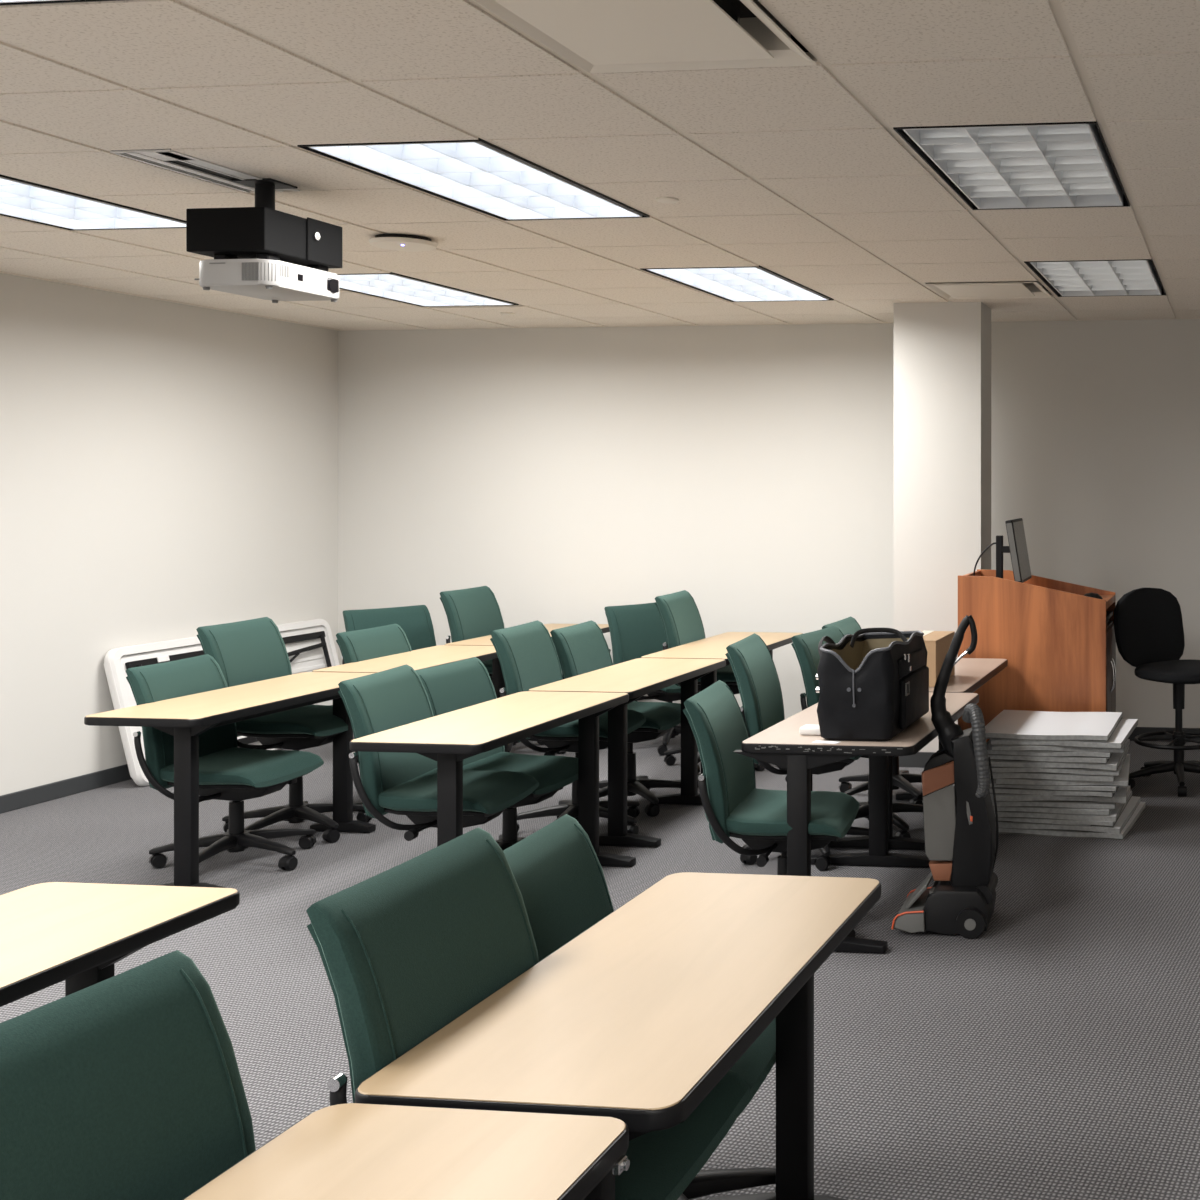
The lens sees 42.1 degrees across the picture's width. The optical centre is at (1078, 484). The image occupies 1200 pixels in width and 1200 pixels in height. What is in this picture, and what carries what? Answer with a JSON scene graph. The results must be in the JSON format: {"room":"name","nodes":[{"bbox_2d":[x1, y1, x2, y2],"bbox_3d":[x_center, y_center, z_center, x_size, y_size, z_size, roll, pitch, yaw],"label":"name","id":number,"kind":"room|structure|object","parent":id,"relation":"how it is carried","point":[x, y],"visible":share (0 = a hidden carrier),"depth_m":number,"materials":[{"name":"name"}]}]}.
{"room":"classroom","nodes":[
{"label":"classroom","id":0,"kind":"room"},
{"bbox_2d":[0,273,337,795],"bbox_3d":[-5.530,0.198,4.091,0.100,2.750,10.570,0,0,7],"label":"wall","id":1,"kind":"structure","parent":0,"point":[169,470],"depth_m":7.61,"materials":[{"name":"white paint"}]},
{"bbox_2d":[0,764,131,813],"bbox_3d":[-5.474,1.530,4.085,0.012,0.085,10.570,0,0,7],"label":"baseboard","id":2,"kind":"structure","parent":1,"relation":"attached to","point":[59,789],"depth_m":7.14,"materials":[{"name":"grey rubber"}]},
{"bbox_2d":[0,0,1179,323],"bbox_3d":[-1.666,-1.035,3.644,7.680,0.024,10.570,0,0,7],"label":"ceiling grid","id":3,"kind":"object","parent":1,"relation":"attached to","point":[1056,6],"depth_m":4.05,"materials":[{"name":"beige metal"}]},
{"bbox_2d":[0,271,1199,330],"bbox_3d":[-1.666,-1.027,3.644,7.680,0.021,10.570,0,0,7],"label":"trim","id":4,"kind":"structure","parent":1,"relation":"attached to","point":[0,271],"depth_m":8.71,"materials":[{"name":"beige metal"}]},
{"bbox_2d":[791,34,1047,290],"bbox_3d":[-1.666,-1.162,3.644,7.680,0.030,10.570,0,0,7],"label":"trim","id":5,"kind":"structure","parent":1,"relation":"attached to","point":[793,38],"depth_m":3.70,"materials":[{"name":"black"}]},
{"bbox_2d":[0,0,1199,329],"bbox_3d":[-1.644,-1.026,3.636,7.635,0.018,10.558,0,0,7],"label":"ceiling","id":6,"kind":"structure","parent":0,"point":[799,131],"depth_m":4.24,"materials":[{"name":"tile"}]},
{"bbox_2d":[0,0,119,5],"bbox_3d":[-2.268,-1.077,2.401,0.584,0.121,1.201,0,0,7],"label":"ceiling light","id":7,"kind":"object","parent":6,"relation":"attached to","point":[2,2],"visible":1,"depth_m":2.99,"materials":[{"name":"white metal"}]},
{"bbox_2d":[0,174,185,229],"bbox_3d":[-3.804,-1.077,5.033,0.584,0.121,1.201,0,0,7],"label":"ceiling light","id":8,"kind":"object","parent":6,"relation":"attached to","point":[20,199],"visible":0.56,"depth_m":5.35,"materials":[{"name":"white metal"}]},
{"bbox_2d":[110,149,299,192],"bbox_3d":[-2.820,-1.020,4.612,0.200,0.014,0.601,0,0,7],"label":"ceiling vent","id":9,"kind":"object","parent":6,"relation":"in","point":[168,159],"visible":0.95,"depth_m":4.53,"materials":[{"name":"white metal"}]},
{"bbox_2d":[186,178,341,271],"bbox_3d":[-2.724,-0.876,4.768,0.288,0.286,0.390,0,0,7],"label":"mount","id":10,"kind":"object","parent":6,"relation":"attached to","point":[261,231],"visible":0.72,"depth_m":4.62,"materials":[{"name":"black metal"}]},
{"bbox_2d":[195,259,338,302],"bbox_3d":[-2.711,-0.682,4.769,0.274,0.094,0.386,0,0,7],"label":"projector","id":11,"kind":"object","parent":10,"relation":"attached to","point":[266,279],"visible":1,"depth_m":4.63,"materials":[{"name":"grey plastic"}]},
{"bbox_2d":[242,262,289,280],"bbox_3d":[-2.630,-0.688,4.596,0.136,0.058,0.052,0,0,-36],"label":"vent grille","id":12,"kind":"object","parent":11,"relation":"attached to","point":[251,271],"depth_m":4.57,"materials":[{"name":"grey plastic"}]},
{"bbox_2d":[368,233,437,251],"bbox_3d":[-2.780,-0.995,5.842,0.260,0.044,0.260,0,0,7],"label":"smoke detector","id":13,"kind":"object","parent":6,"relation":"attached to","point":[390,241],"visible":1,"depth_m":5.77,"materials":[{"name":"white plastic"}]},
{"bbox_2d":[337,272,518,306],"bbox_3d":[-3.524,-1.077,7.456,0.584,0.121,1.201,0,0,7],"label":"ceiling light","id":14,"kind":"object","parent":6,"relation":"attached to","point":[390,286],"visible":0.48,"depth_m":7.48,"materials":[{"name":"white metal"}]},
{"bbox_2d":[297,138,649,220],"bbox_3d":[-1.988,-1.077,4.823,0.584,0.121,1.201,0,0,7],"label":"ceiling light","id":15,"kind":"object","parent":6,"relation":"attached to","point":[480,175],"visible":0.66,"depth_m":4.80,"materials":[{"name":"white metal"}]},
{"bbox_2d":[429,304,522,307],"bbox_3d":[-3.450,-1.034,8.093,0.570,0.037,0.052,0,0,7],"label":"return slot","id":16,"kind":"object","parent":6,"relation":"attached to","point":[519,305],"visible":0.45,"depth_m":8.09,"materials":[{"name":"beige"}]},
{"bbox_2d":[500,312,514,314],"bbox_3d":[-3.375,-1.013,8.387,0.082,0.009,0.082,0,0,7],"label":"cap","id":17,"kind":"object","parent":6,"relation":"attached to","point":[502,313],"visible":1,"depth_m":8.36,"materials":[{"name":"white"}]},
{"bbox_2d":[473,0,816,72],"bbox_3d":[-0.952,-1.069,3.169,0.580,0.116,0.580,0,0,7],"label":"ceiling vent","id":18,"kind":"object","parent":6,"relation":"in","point":[597,36],"visible":0.97,"depth_m":3.21,"materials":[{"name":"white metal"}]},
{"bbox_2d":[655,197,678,202],"bbox_3d":[-1.463,-1.013,5.045,0.082,0.009,0.082,0,0,7],"label":"cap","id":19,"kind":"object","parent":6,"relation":"attached to","point":[658,199],"visible":1,"depth_m":5.03,"materials":[{"name":"white"}]},
{"bbox_2d":[641,265,833,301],"bbox_3d":[-1.707,-1.077,7.245,0.584,0.121,1.201,0,0,7],"label":"ceiling light","id":20,"kind":"object","parent":6,"relation":"attached to","point":[759,283],"visible":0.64,"depth_m":7.25,"materials":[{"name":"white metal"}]},
{"bbox_2d":[924,280,1052,298],"bbox_3d":[-0.461,-1.069,7.408,0.580,0.116,0.580,0,0,7],"label":"ceiling vent","id":21,"kind":"object","parent":6,"relation":"in","point":[996,289],"visible":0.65,"depth_m":7.40,"materials":[{"name":"white metal"}]},
{"bbox_2d":[893,120,1129,209],"bbox_3d":[-0.171,-1.077,4.613,0.584,0.121,1.201,0,0,7],"label":"ceiling light","id":22,"kind":"object","parent":6,"relation":"attached to","point":[1057,164],"visible":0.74,"depth_m":4.60,"materials":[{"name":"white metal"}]},
{"bbox_2d":[1024,259,1165,296],"bbox_3d":[0.110,-1.077,7.035,0.584,0.121,1.201,0,0,7],"label":"ceiling light","id":23,"kind":"object","parent":6,"relation":"attached to","point":[1136,277],"visible":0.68,"depth_m":7.04,"materials":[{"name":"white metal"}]},
{"bbox_2d":[0,734,1199,1199],"bbox_3d":[-1.666,1.623,3.644,7.880,0.100,10.770,0,0,7],"label":"floor","id":24,"kind":"structure","parent":0,"point":[1052,1052],"depth_m":4.41,"materials":[{"name":"carpet"}]},
{"bbox_2d":[0,882,239,1006],"bbox_3d":[-2.096,1.223,2.400,0.541,0.700,1.400,0,0,7],"label":"table","id":25,"kind":"object","parent":24,"relation":"on","point":[51,933],"visible":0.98,"depth_m":2.83,"materials":[{"name":"beige laminate"}]},
{"bbox_2d":[0,950,255,1199],"bbox_3d":[-1.023,1.106,1.665,0.589,0.934,0.611,0,0,10],"label":"chair","id":26,"kind":"object","parent":24,"relation":"on","point":[127,1085],"visible":0.91,"depth_m":1.78,"materials":[{"name":"green fabric"}]},
{"bbox_2d":[104,619,338,786],"bbox_3d":[-4.863,1.217,8.247,0.247,0.726,1.780,0,0,7],"label":"folding table","id":27,"kind":"object","parent":24,"relation":"on","point":[309,644],"visible":0.35,"depth_m":7.80,"materials":[{"name":"white plastic"}]},
{"bbox_2d":[126,654,323,869],"bbox_3d":[-3.507,1.153,5.884,0.622,0.839,0.606,0,0,3],"label":"chair","id":28,"kind":"object","parent":24,"relation":"on","point":[230,772],"visible":0.81,"depth_m":5.83,"materials":[{"name":"green fabric"}]},
{"bbox_2d":[84,672,375,887],"bbox_3d":[-3.451,1.223,5.960,0.480,0.700,1.300,0,0,7],"label":"table","id":29,"kind":"object","parent":24,"relation":"on","point":[184,718],"visible":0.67,"depth_m":5.59,"materials":[{"name":"beige laminate"}]},
{"bbox_2d":[196,617,371,842],"bbox_3d":[-3.554,1.096,6.400,0.606,0.954,0.609,0,0,3],"label":"chair","id":30,"kind":"object","parent":24,"relation":"on","point":[253,650],"visible":0.63,"depth_m":6.34,"materials":[{"name":"green fabric"}]},
{"bbox_2d":[336,624,411,663],"bbox_3d":[-3.352,1.151,7.181,0.608,0.844,0.608,0,0,7],"label":"chair","id":31,"kind":"object","parent":24,"relation":"on","point":[376,642],"visible":0.13,"depth_m":7.17,"materials":[{"name":"green fabric"}]},
{"bbox_2d":[341,605,435,761],"bbox_3d":[-3.840,1.146,8.176,0.603,0.854,0.602,0,0,36],"label":"chair","id":32,"kind":"object","parent":24,"relation":"on","point":[415,621],"visible":0.12,"depth_m":8.35,"materials":[{"name":"green fabric"}]},
{"bbox_2d":[312,645,497,810],"bbox_3d":[-3.312,1.223,7.167,0.480,0.700,1.100,0,0,7],"label":"table","id":33,"kind":"object","parent":24,"relation":"on","point":[433,656],"visible":0.27,"depth_m":7.14,"materials":[{"name":"beige laminate"}]},
{"bbox_2d":[183,1103,629,1199],"bbox_3d":[-0.890,1.223,1.371,0.494,0.700,1.232,0,0,7],"label":"table","id":34,"kind":"object","parent":24,"relation":"on","point":[349,1151],"visible":1,"depth_m":1.84,"materials":[{"name":"brown wood"}]},
{"bbox_2d":[338,664,538,840],"bbox_3d":[-2.329,1.136,5.309,0.634,0.874,0.605,0,0,1],"label":"chair","id":35,"kind":"object","parent":24,"relation":"on","point":[399,783],"visible":0.52,"depth_m":5.17,"materials":[{"name":"green fabric"}]},
{"bbox_2d":[350,691,635,866],"bbox_3d":[-2.160,1.223,5.388,0.536,0.700,1.200,0,0,7],"label":"table","id":36,"kind":"object","parent":24,"relation":"on","point":[450,738],"visible":0.71,"depth_m":5.24,"materials":[{"name":"beige laminate"}]},
{"bbox_2d":[415,657,577,849],"bbox_3d":[-2.327,1.153,5.768,0.617,0.839,0.606,0,0,7],"label":"chair","id":37,"kind":"object","parent":24,"relation":"on","point":[453,686],"visible":0.27,"depth_m":5.79,"materials":[{"name":"green fabric"}]},
{"bbox_2d":[439,586,565,753],"bbox_3d":[-3.317,1.091,8.322,0.641,0.964,0.615,0,0,7],"label":"chair","id":38,"kind":"object","parent":24,"relation":"on","point":[475,612],"visible":0.22,"depth_m":8.27,"materials":[{"name":"green fabric"}]},
{"bbox_2d":[445,624,609,751],"bbox_3d":[-3.178,1.223,8.324,0.480,0.700,1.200,0,0,7],"label":"table","id":39,"kind":"object","parent":24,"relation":"on","point":[498,681],"visible":0.27,"depth_m":7.93,"materials":[{"name":"beige laminate"}]},
{"bbox_2d":[306,827,749,1199],"bbox_3d":[-0.848,1.103,2.346,0.630,0.939,0.612,0,0,6],"label":"chair","id":40,"kind":"object","parent":24,"relation":"on","point":[409,948],"visible":0.38,"depth_m":2.30,"materials":[{"name":"green fabric"}]},
{"bbox_2d":[490,620,645,833],"bbox_3d":[-2.278,1.106,6.431,0.619,0.934,0.606,0,0,2],"label":"chair","id":41,"kind":"object","parent":24,"relation":"on","point":[527,655],"visible":0.51,"depth_m":6.38,"materials":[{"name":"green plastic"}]},
{"bbox_2d":[550,620,680,816],"bbox_3d":[-2.214,1.131,6.992,0.606,0.884,0.597,0,0,3],"label":"chair","id":42,"kind":"object","parent":24,"relation":"on","point":[581,648],"visible":0.34,"depth_m":6.92,"materials":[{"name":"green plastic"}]},
{"bbox_2d":[355,872,880,1199],"bbox_3d":[-0.724,1.223,2.589,0.529,0.700,1.180,0,0,7],"label":"table","id":43,"kind":"object","parent":24,"relation":"on","point":[637,1018],"visible":0.88,"depth_m":2.42,"materials":[{"name":"beige laminate"}]},
{"bbox_2d":[528,658,725,846],"bbox_3d":[-2.037,1.223,6.569,0.511,0.700,1.145,0,0,7],"label":"table","id":44,"kind":"object","parent":24,"relation":"on","point":[639,677],"visible":0.7,"depth_m":6.27,"materials":[{"name":"beige laminate"}]},
{"bbox_2d":[503,814,775,1199],"bbox_3d":[-0.900,1.158,2.966,0.600,0.829,0.605,0,0,3],"label":"chair","id":45,"kind":"object","parent":24,"relation":"on","point":[557,871],"visible":0.1,"depth_m":3.00,"materials":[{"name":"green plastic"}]},
{"bbox_2d":[604,603,680,754],"bbox_3d":[-2.465,1.151,8.575,0.605,0.844,0.599,0,0,33],"label":"chair","id":46,"kind":"object","parent":24,"relation":"on","point":[636,630],"visible":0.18,"depth_m":8.54,"materials":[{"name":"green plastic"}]},
{"bbox_2d":[654,590,763,772],"bbox_3d":[-2.025,1.091,7.965,0.605,0.964,0.610,0,0,3],"label":"chair","id":47,"kind":"object","parent":24,"relation":"on","point":[679,613],"visible":0.24,"depth_m":7.88,"materials":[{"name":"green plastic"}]},
{"bbox_2d":[641,632,802,787],"bbox_3d":[-1.923,1.223,7.784,0.478,0.700,1.265,0,0,7],"label":"table","id":48,"kind":"object","parent":24,"relation":"on","point":[714,647],"visible":0.35,"depth_m":7.67,"materials":[{"name":"beige laminate"}]},
{"bbox_2d":[683,680,859,937],"bbox_3d":[-1.066,1.148,5.032,0.591,0.849,0.612,0,0,-1],"label":"chair","id":49,"kind":"object","parent":24,"relation":"on","point":[732,803],"visible":0.7,"depth_m":4.89,"materials":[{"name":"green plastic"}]},
{"bbox_2d":[725,633,868,869],"bbox_3d":[-1.144,1.116,6.082,0.641,0.914,0.617,0,0,0],"label":"chair","id":50,"kind":"object","parent":24,"relation":"on","point":[750,659],"visible":0.35,"depth_m":5.93,"materials":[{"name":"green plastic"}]},
{"bbox_2d":[733,692,978,952],"bbox_3d":[-0.832,1.223,5.382,0.703,0.700,1.236,0,0,7],"label":"table","id":51,"kind":"object","parent":24,"relation":"on","point":[781,744],"visible":0.7,"depth_m":4.81,"materials":[{"name":"laminate"}]},
{"bbox_2d":[800,724,820,734],"bbox_3d":[-0.924,0.858,4.973,0.094,0.027,0.070,0,0,7],"label":"power adapter","id":52,"kind":"object","parent":51,"relation":"on","point":[807,729],"visible":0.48,"depth_m":4.94,"materials":[{"name":"white plastic"}]},
{"bbox_2d":[811,740,839,743],"bbox_3d":[-0.856,0.872,4.810,0.090,0.001,0.040,0,0,15],"label":"paper slip","id":53,"kind":"object","parent":51,"relation":"on","point":[816,741],"visible":1,"depth_m":4.80,"materials":[{"name":"white paper"}]},
{"bbox_2d":[816,628,928,741],"bbox_3d":[-0.729,0.695,5.090,0.309,0.355,0.570,0,0,7],"label":"tool bag","id":54,"kind":"object","parent":51,"relation":"on","point":[874,682],"visible":1,"depth_m":4.83,"materials":[{"name":"black fabric"}]},
{"bbox_2d":[791,625,922,837],"bbox_3d":[-0.948,1.121,6.475,0.598,0.904,0.606,0,0,13],"label":"chair","id":55,"kind":"object","parent":24,"relation":"on","point":[805,646],"visible":0.19,"depth_m":6.30,"materials":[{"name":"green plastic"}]},
{"bbox_2d":[822,616,922,804],"bbox_3d":[-0.931,1.128,7.137,0.614,0.889,0.600,0,0,7],"label":"chair","id":56,"kind":"object","parent":24,"relation":"on","point":[903,779],"visible":0.13,"depth_m":7.11,"materials":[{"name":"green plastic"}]},
{"bbox_2d":[828,658,1007,849],"bbox_3d":[-0.733,1.223,6.592,0.635,0.700,1.160,0,0,7],"label":"table","id":57,"kind":"object","parent":24,"relation":"on","point":[971,674],"visible":0.29,"depth_m":6.17,"materials":[{"name":"laminate"}]},
{"bbox_2d":[921,631,954,686],"bbox_3d":[-0.709,0.771,6.327,0.235,0.202,0.403,0,0,7],"label":"cardboard box","id":58,"kind":"object","parent":57,"relation":"on","point":[937,643],"visible":0.35,"depth_m":6.16,"materials":[{"name":"beige cardboard"}]},
{"bbox_2d":[891,615,998,938],"bbox_3d":[-0.463,1.018,5.071,0.364,1.109,0.328,0,0,3],"label":"vacuum cleaner","id":59,"kind":"object","parent":24,"relation":"on","point":[961,830],"visible":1,"depth_m":4.98,"materials":[{"name":"black plastic"}]},
{"bbox_2d":[929,861,951,880],"bbox_3d":[-0.485,1.369,5.072,0.089,0.064,0.110,0,0,3],"label":"cup","id":60,"kind":"object","parent":59,"relation":"on","point":[940,870],"depth_m":5.02,"materials":[{"name":"orange metal"}]},
{"bbox_2d":[966,801,972,824],"bbox_3d":[-0.380,1.152,5.067,0.023,0.085,0.173,0,0,3],"label":"switch plate","id":61,"kind":"object","parent":59,"relation":"attached to","point":[969,804],"depth_m":4.98,"materials":[{"name":"grey plastic"}]},
{"bbox_2d":[958,569,1115,741],"bbox_3d":[-0.197,1.017,7.441,0.780,1.112,0.550,0,0,7],"label":"lectern","id":62,"kind":"object","parent":24,"relation":"on","point":[1058,642],"visible":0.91,"depth_m":7.17,"materials":[{"name":"brown wood"}]},
{"bbox_2d":[996,518,1031,582],"bbox_3d":[-0.371,0.394,7.455,0.215,0.433,0.454,0,0,7],"label":"monitor","id":63,"kind":"object","parent":62,"relation":"on","point":[1017,548],"visible":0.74,"depth_m":7.40,"materials":[{"name":"black plastic"}]},
{"bbox_2d":[973,542,995,575],"bbox_3d":[-0.476,0.458,7.483,0.164,0.312,0.020,0,0,7],"label":"cable","id":64,"kind":"object","parent":63,"relation":"attached to","point":[994,542],"visible":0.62,"depth_m":7.48,"materials":[{"name":"black plastic"}]},
{"bbox_2d":[1084,593,1102,598],"bbox_3d":[0.069,0.575,7.364,0.110,0.034,0.076,0,0,7],"label":"mouse","id":65,"kind":"object","parent":62,"relation":"on","point":[1094,595],"visible":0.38,"depth_m":7.34,"materials":[{"name":"black plastic"}]},
{"bbox_2d":[1100,594,1114,608],"bbox_3d":[-0.198,0.614,7.441,0.737,0.048,0.502,0,0,7],"label":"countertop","id":66,"kind":"structure","parent":62,"relation":"on","point":[1110,599],"depth_m":7.43,"materials":[{"name":"brown wood"}]},
{"bbox_2d":[1106,611,1112,620],"bbox_3d":[0.054,0.688,7.412,0.210,0.020,0.450,0,0,7],"label":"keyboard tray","id":67,"kind":"object","parent":62,"relation":"on","point":[1109,614],"depth_m":7.54,"materials":[{"name":"black plastic"}]},
{"bbox_2d":[999,802,1145,839],"bbox_3d":[-0.028,1.560,6.663,0.592,0.032,0.657,0,0,12],"label":"pad","id":68,"kind":"object","parent":24,"relation":"on","point":[1141,806],"visible":0.27,"depth_m":6.36,"materials":[{"name":"white paper"}]},
{"bbox_2d":[998,796,1140,833],"bbox_3d":[-0.048,1.532,6.666,0.592,0.035,0.657,0,0,11],"label":"pad","id":69,"kind":"object","parent":68,"relation":"on","point":[1133,803],"visible":0.16,"depth_m":6.36,"materials":[{"name":"white paper"}]},
{"bbox_2d":[998,791,1131,827],"bbox_3d":[-0.084,1.507,6.670,0.592,0.028,0.657,0,0,10],"label":"pad","id":70,"kind":"object","parent":69,"relation":"on","point":[1109,824],"visible":0.18,"depth_m":6.34,"materials":[{"name":"white paper"}]},
{"bbox_2d":[994,786,1130,821],"bbox_3d":[-0.083,1.482,6.670,0.592,0.032,0.657,0,0,8],"label":"pad","id":71,"kind":"object","parent":70,"relation":"on","point":[1114,814],"visible":0.21,"depth_m":6.35,"materials":[{"name":"white paper"}]},
{"bbox_2d":[993,807,1110,815],"bbox_3d":[-0.122,1.456,6.674,0.592,0.031,0.657,0,0,6],"label":"pad","id":72,"kind":"object","parent":71,"relation":"on","point":[1105,812],"visible":0.15,"depth_m":6.34,"materials":[{"name":"white paper"}]},
{"bbox_2d":[990,794,1115,808],"bbox_3d":[-0.116,1.430,6.674,0.592,0.032,0.657,0,0,3],"label":"pad","id":73,"kind":"object","parent":72,"relation":"on","point":[999,804],"visible":0.15,"depth_m":6.34,"materials":[{"name":"white paper"}]},
{"bbox_2d":[995,787,1125,802],"bbox_3d":[-0.071,1.404,6.668,0.592,0.035,0.657,0,0,2],"label":"pad","id":74,"kind":"object","parent":73,"relation":"on","point":[1119,796],"visible":0.23,"depth_m":6.34,"materials":[{"name":"white paper"}]},
{"bbox_2d":[989,789,1114,797],"bbox_3d":[-0.100,1.379,6.672,0.592,0.028,0.657,0,0,8],"label":"pad","id":75,"kind":"object","parent":74,"relation":"on","point":[997,791],"visible":0.19,"depth_m":6.34,"materials":[{"name":"white paper"}]},
{"bbox_2d":[989,779,1118,792],"bbox_3d":[-0.085,1.355,6.670,0.592,0.028,0.657,0,0,7],"label":"pad","id":76,"kind":"object","parent":75,"relation":"on","point":[1109,789],"visible":0.1,"depth_m":6.34,"materials":[{"name":"white paper"}]},
{"bbox_2d":[996,754,1129,786],"bbox_3d":[-0.059,1.333,6.667,0.592,0.028,0.657,0,0,3],"label":"pad","id":77,"kind":"object","parent":76,"relation":"on","point":[1122,780],"visible":0.23,"depth_m":6.35,"materials":[{"name":"white paper"}]},
{"bbox_2d":[990,773,1115,781],"bbox_3d":[-0.105,1.306,6.672,0.592,0.034,0.657,0,0,6],"label":"pad","id":78,"kind":"object","parent":77,"relation":"on","point":[1019,776],"visible":0.11,"depth_m":6.34,"materials":[{"name":"white paper"}]},
{"bbox_2d":[989,747,1128,775],"bbox_3d":[-0.081,1.280,6.670,0.592,0.030,0.657,0,0,6],"label":"pad","id":79,"kind":"object","parent":78,"relation":"on","point":[994,769],"visible":0.2,"depth_m":6.35,"materials":[{"name":"white paper"}]},
{"bbox_2d":[991,739,1129,770],"bbox_3d":[-0.084,1.254,6.670,0.592,0.034,0.657,0,0,7],"label":"pad","id":80,"kind":"object","parent":79,"relation":"on","point":[1115,759],"visible":0.19,"depth_m":6.35,"materials":[{"name":"white paper"}]},
{"bbox_2d":[988,755,1108,763],"bbox_3d":[-0.127,1.227,6.675,0.592,0.030,0.657,0,0,8],"label":"pad","id":81,"kind":"object","parent":80,"relation":"on","point":[992,757],"visible":0.12,"depth_m":6.34,"materials":[{"name":"white paper"}]},
{"bbox_2d":[986,739,1111,758],"bbox_3d":[-0.119,1.204,6.674,0.592,0.028,0.657,0,0,6],"label":"pad","id":82,"kind":"object","parent":81,"relation":"on","point":[989,746],"visible":0.13,"depth_m":6.35,"materials":[{"name":"white paper"}]},
{"bbox_2d":[992,744,1124,752],"bbox_3d":[-0.077,1.181,6.669,0.592,0.028,0.657,0,0,3],"label":"pad","id":83,"kind":"object","parent":82,"relation":"on","point":[995,747],"visible":0.15,"depth_m":6.34,"materials":[{"name":"white paper"}]},
{"bbox_2d":[991,719,1137,748],"bbox_3d":[-0.053,1.154,6.666,0.592,0.031,0.657,0,0,9],"label":"pad","id":84,"kind":"object","parent":83,"relation":"on","point":[1125,728],"visible":0.35,"depth_m":6.37,"materials":[{"name":"white paper"}]},
{"bbox_2d":[985,710,1121,741],"bbox_3d":[-0.122,1.128,6.674,0.592,0.028,0.657,0,0,8],"label":"pad","id":85,"kind":"object","parent":84,"relation":"on","point":[1008,724],"visible":0.98,"depth_m":6.59,"materials":[{"name":"white paper"}]},
{"bbox_2d":[1113,588,1199,795],"bbox_3d":[0.522,1.063,7.457,0.582,1.020,0.626,0,0,-41],"label":"chair","id":86,"kind":"object","parent":24,"relation":"on","point":[1148,622],"visible":0.98,"depth_m":7.48,"materials":[{"name":"black fabric"}]},
{"bbox_2d":[338,319,1199,727],"bbox_3d":[-1.052,0.198,8.944,7.880,2.750,0.100,0,0,7],"label":"wall","id":87,"kind":"structure","parent":0,"point":[570,474],"depth_m":9.04,"materials":[{"name":"white paint"}]},
{"bbox_2d":[680,723,1199,741],"bbox_3d":[-1.053,1.530,8.887,7.668,0.085,0.012,0,0,7],"label":"baseboard","id":88,"kind":"structure","parent":87,"relation":"attached to","point":[1138,730],"depth_m":8.71,"materials":[{"name":"grey rubber"}]},
{"bbox_2d":[894,301,990,751],"bbox_3d":[-0.770,0.268,8.060,0.495,2.610,0.330,0,0,7],"label":"wall column","id":89,"kind":"structure","parent":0,"point":[942,350],"depth_m":7.90,"materials":[{"name":"white paint"}]},
{"bbox_2d":[899,752,935,767],"bbox_3d":[-0.770,1.530,8.055,0.519,0.085,0.342,0,0,7],"label":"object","id":90,"kind":"structure","parent":89,"relation":"attached to","point":[918,760],"depth_m":7.90,"materials":[{"name":"grey rubber"}]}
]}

